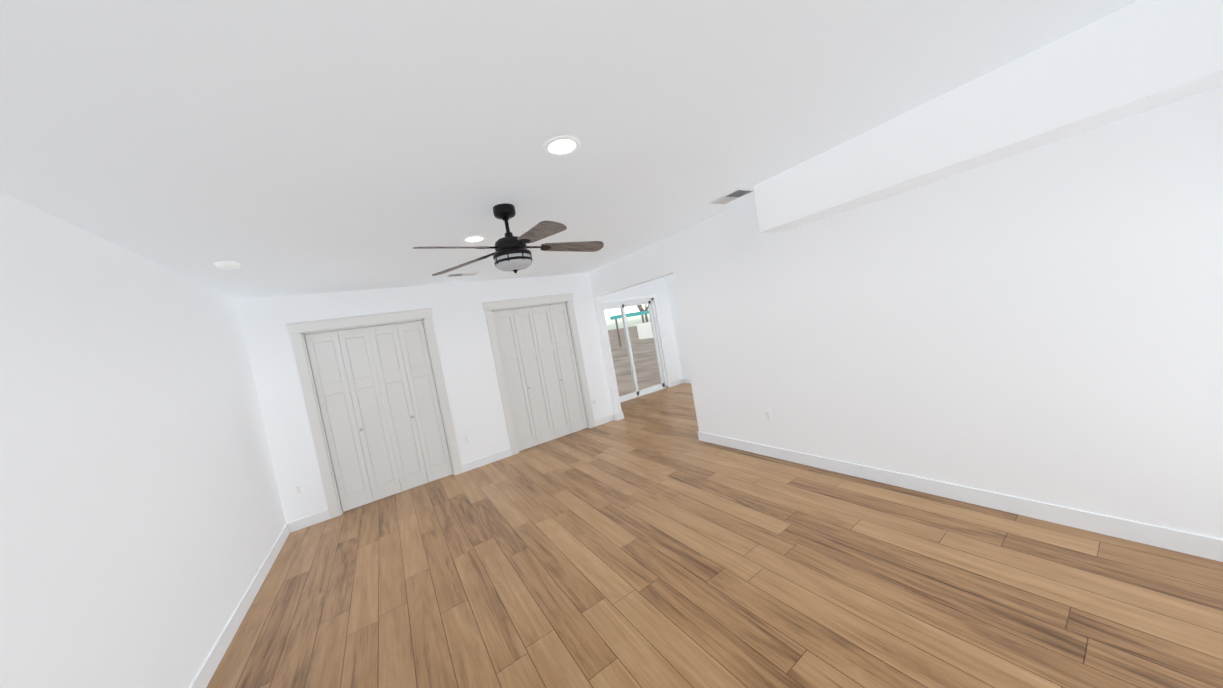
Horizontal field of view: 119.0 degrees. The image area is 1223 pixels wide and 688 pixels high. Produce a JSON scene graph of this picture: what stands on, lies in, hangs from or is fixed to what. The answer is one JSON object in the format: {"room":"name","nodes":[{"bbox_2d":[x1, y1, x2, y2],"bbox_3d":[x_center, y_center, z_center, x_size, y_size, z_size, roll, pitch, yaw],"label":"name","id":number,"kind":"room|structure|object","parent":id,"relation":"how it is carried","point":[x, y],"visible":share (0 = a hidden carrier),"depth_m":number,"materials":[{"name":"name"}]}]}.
{"room":"empty bedroom","nodes":[
{"label":"empty bedroom","id":0,"kind":"room"},
{"bbox_2d":[0,191,285,687],"bbox_3d":[-2.299,0.641,1.609,0.120,2.440,6.360,-12,3,-33],"label":"wall","id":1,"kind":"structure","parent":0,"point":[142,521],"depth_m":1.67,"materials":[{"name":"white paint"}]},
{"bbox_2d":[189,523,292,687],"bbox_3d":[-1.869,1.763,1.430,0.013,0.104,5.470,-12,3,-33],"label":"baseboard","id":2,"kind":"structure","parent":1,"relation":"attached to","point":[209,666],"depth_m":2.36,"materials":[{"name":"white wood"}]},
{"bbox_2d":[236,273,612,522],"bbox_3d":[-1.844,0.396,4.856,4.220,2.440,0.120,-12,3,-33],"label":"wall","id":3,"kind":"structure","parent":0,"point":[269,346],"depth_m":4.57,"materials":[{"name":"white paint"}]},
{"bbox_2d":[293,483,303,495],"bbox_3d":[-3.285,1.525,3.783,0.070,0.115,0.012,-12,3,-33],"label":"electrical outlet","id":4,"kind":"object","parent":3,"relation":"attached to","point":[298,489],"visible":1,"depth_m":3.78,"materials":[{"name":"white plastic"}]},
{"bbox_2d":[289,509,329,531],"bbox_3d":[-3.190,1.871,3.823,0.320,0.104,0.013,-12,3,-33],"label":"baseboard","id":5,"kind":"structure","parent":3,"relation":"attached to","point":[319,517],"depth_m":3.81,"materials":[{"name":"white wood"}]},
{"bbox_2d":[285,308,462,518],"bbox_3d":[-2.695,0.781,4.285,1.192,2.031,0.121,-12,3,-33],"label":"door frame","id":6,"kind":"structure","parent":3,"relation":"attached to","point":[320,413],"depth_m":4.00,"materials":[{"name":"beige paint"}]},
{"bbox_2d":[305,321,452,511],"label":"closet door","id":7,"kind":"structure","parent":3,"relation":"in","point":[339,405],"depth_m":4.23,"materials":[{"name":"beige paint"}]},
{"bbox_2d":[463,435,469,444],"bbox_3d":[-1.890,1.246,4.696,0.070,0.115,0.012,-12,3,-33],"label":"electrical outlet","id":8,"kind":"object","parent":3,"relation":"attached to","point":[466,439],"visible":1,"depth_m":4.69,"materials":[{"name":"white plastic"}]},
{"bbox_2d":[461,448,511,471],"bbox_3d":[-1.657,1.552,4.827,0.660,0.104,0.013,-12,3,-33],"label":"baseboard","id":9,"kind":"structure","parent":3,"relation":"attached to","point":[503,454],"depth_m":4.81,"materials":[{"name":"white wood"}]},
{"bbox_2d":[482,293,594,454],"bbox_3d":[-1.030,0.435,5.376,1.172,2.031,0.121,-12,3,-33],"label":"door frame","id":10,"kind":"structure","parent":3,"relation":"attached to","point":[575,353],"depth_m":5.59,"materials":[{"name":"beige paint"}]},
{"bbox_2d":[493,303,587,450],"bbox_3d":[-1.013,0.439,5.351,1.130,1.996,0.064,-12,3,-33],"label":"closet door","id":11,"kind":"structure","parent":3,"relation":"in","point":[541,371],"depth_m":5.33,"materials":[{"name":"beige paint"}]},
{"bbox_2d":[592,398,596,405],"bbox_3d":[-0.273,0.920,5.755,0.070,0.115,0.012,-12,3,-33],"label":"electrical outlet","id":12,"kind":"object","parent":3,"relation":"attached to","point":[594,402],"visible":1,"depth_m":5.75,"materials":[{"name":"white plastic"}]},
{"bbox_2d":[594,414,616,426],"bbox_3d":[-0.113,1.232,5.822,0.370,0.104,0.040,-12,3,-33],"label":"baseboard","id":13,"kind":"structure","parent":3,"relation":"attached to","point":[611,417],"depth_m":5.84,"materials":[{"name":"white wood"}]},
{"bbox_2d":[0,0,1137,298],"bbox_3d":[0.177,-1.177,3.476,6.840,0.100,6.640,-12,3,-33],"label":"ceiling","id":14,"kind":"structure","parent":0,"point":[294,146],"depth_m":1.42,"materials":[{"name":"white paint"}]},
{"bbox_2d":[214,261,240,268],"bbox_3d":[-2.719,-0.555,2.555,0.132,0.038,0.132,-12,3,-33],"label":"smoke detector","id":15,"kind":"object","parent":14,"relation":"attached to","point":[227,264],"visible":1,"depth_m":2.52,"materials":[{"name":"white plastic"}]},
{"bbox_2d":[446,272,478,276],"bbox_3d":[-1.767,-0.823,4.277,0.340,0.009,0.140,-12,3,-33],"label":"ceiling vent","id":16,"kind":"object","parent":14,"relation":"in","point":[462,274],"visible":1,"depth_m":4.26,"materials":[{"name":"white metal"}]},
{"bbox_2d":[462,235,485,242],"bbox_3d":[-1.135,-0.868,2.984,0.184,0.008,0.184,-12,3,-33],"label":"recessed light","id":17,"kind":"object","parent":14,"relation":"in","point":[475,238],"visible":1,"depth_m":2.97,"materials":[{"name":"white plastic"}]},
{"bbox_2d":[413,203,603,275],"bbox_3d":[-0.681,-0.689,2.280,1.251,0.445,0.802,-10,3,-1],"label":"fan","id":18,"kind":"object","parent":14,"relation":"hanging from","point":[512,253],"visible":1,"depth_m":2.35,"materials":[{"name":"brown wood"}]},
{"bbox_2d":[543,135,580,155],"bbox_3d":[-0.241,-0.961,1.755,0.184,0.008,0.184,-12,3,-33],"label":"recessed light","id":19,"kind":"object","parent":14,"relation":"in","point":[563,145],"visible":1,"depth_m":1.74,"materials":[{"name":"white plastic"}]},
{"bbox_2d":[708,188,753,204],"bbox_3d":[1.019,-1.247,3.058,0.220,0.009,0.320,-12,3,-33],"label":"ceiling vent","id":20,"kind":"object","parent":14,"relation":"in","point":[738,193],"visible":1,"depth_m":3.04,"materials":[{"name":"white metal"}]},
{"bbox_2d":[753,0,1222,231],"bbox_3d":[1.883,-1.163,2.061,0.320,0.370,2.180,-12,3,-33],"label":"soffit beam","id":21,"kind":"structure","parent":14,"relation":"attached to","point":[1137,57],"depth_m":1.70,"materials":[{"name":"white paint"}]},
{"bbox_2d":[588,272,621,413],"bbox_3d":[-0.095,0.039,5.870,0.120,2.440,0.100,-12,3,-33],"label":"wall","id":22,"kind":"structure","parent":0,"point":[607,354],"depth_m":5.83,"materials":[{"name":"white paint"}]},
{"bbox_2d":[617,412,623,418],"bbox_3d":[-0.095,1.202,6.345,0.033,0.104,1.043,-12,3,-33],"label":"baseboard","id":23,"kind":"structure","parent":22,"relation":"attached to","point":[620,415],"depth_m":5.89,"materials":[{"name":"white wood"}]},
{"bbox_2d":[602,277,681,384],"bbox_3d":[0.560,-0.160,7.540,2.170,2.440,0.120,-12,3,-33],"label":"wall","id":24,"kind":"structure","parent":0,"point":[659,288],"depth_m":7.87,"materials":[{"name":"white paint"}]},
{"bbox_2d":[603,294,670,402],"bbox_3d":[0.377,0.085,7.387,1.750,2.035,0.116,-12,3,-33],"label":"slider","id":25,"kind":"object","parent":24,"relation":"attached to","point":[625,302],"visible":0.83,"depth_m":7.58,"materials":[{"name":"white plastic"}]},
{"bbox_2d":[671,379,680,385],"bbox_3d":[1.430,0.854,7.959,0.330,0.104,0.013,-12,3,-33],"label":"baseboard","id":26,"kind":"structure","parent":24,"relation":"attached to","point":[676,382],"depth_m":7.95,"materials":[{"name":"white wood"}]},
{"bbox_2d":[665,274,689,378],"bbox_3d":[2.724,-0.461,6.039,0.120,2.440,4.770,-12,3,-33],"label":"wall","id":27,"kind":"structure","parent":0,"point":[677,326],"depth_m":7.90,"materials":[{"name":"white paint"}]},
{"bbox_2d":[681,378,690,383],"bbox_3d":[2.838,0.703,6.112,0.013,0.104,4.650,-12,3,-33],"label":"baseboard","id":28,"kind":"structure","parent":27,"relation":"attached to","point":[683,380],"depth_m":7.97,"materials":[{"name":"white wood"}]},
{"bbox_2d":[206,383,1222,687],"bbox_3d":[0.608,1.298,3.603,6.840,0.050,6.640,-12,3,-33],"label":"floor","id":29,"kind":"structure","parent":0,"point":[650,541],"depth_m":2.03,"materials":[{"name":"brown wood"}]},
{"bbox_2d":[591,86,1222,538],"bbox_3d":[1.381,-0.101,3.572,0.120,2.440,5.370,-12,3,-33],"label":"wall","id":30,"kind":"structure","parent":0,"point":[1041,324],"depth_m":2.09,"materials":[{"name":"white paint"}]},
{"bbox_2d":[764,409,771,421],"bbox_3d":[1.516,0.693,3.497,0.012,0.115,0.070,-12,3,-33],"label":"outlet","id":31,"kind":"object","parent":30,"relation":"attached to","point":[767,414],"visible":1,"depth_m":3.49,"materials":[{"name":"white plastic"}]},
{"bbox_2d":[698,431,1222,561],"bbox_3d":[2.011,1.014,2.840,0.013,0.104,3.573,-12,3,-33],"label":"baseboard","id":32,"kind":"structure","parent":30,"relation":"attached to","point":[1183,542],"depth_m":2.16,"materials":[{"name":"white wood"}]},
{"label":"outside","id":33,"kind":"structure","parent":0,"visible":0},
{"bbox_2d":[608,326,660,396],"bbox_3d":[-23.613,2.195,71.812,120.000,0.130,134.230,-12,3,-33],"label":"ground","id":34,"kind":"structure","parent":33,"point":[627,385],"depth_m":15.36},
{"bbox_2d":[610,310,648,346],"bbox_3d":[3.414,-1.528,28.128,7.582,2.320,0.800,-12,3,-33],"label":"tarp","id":35,"kind":"object","parent":34,"relation":"on","point":[616,317],"depth_m":26.22,"materials":[{"name":"teal"}]},
{"bbox_2d":[638,305,647,321],"bbox_3d":[3.467,-4.367,38.719,5.161,6.823,3.794,-12,3,-33],"label":"tree","id":36,"kind":"object","parent":34,"relation":"on","point":[646,309],"depth_m":38.58,"materials":[{"name":"green plant"}]},
{"bbox_2d":[635,322,652,338],"bbox_3d":[4.193,-1.436,32.907,3.364,1.390,2.200,-12,3,-33],"label":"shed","id":37,"kind":"object","parent":34,"relation":"on","point":[643,327],"depth_m":32.02,"materials":[{"name":"white"}]}
]}

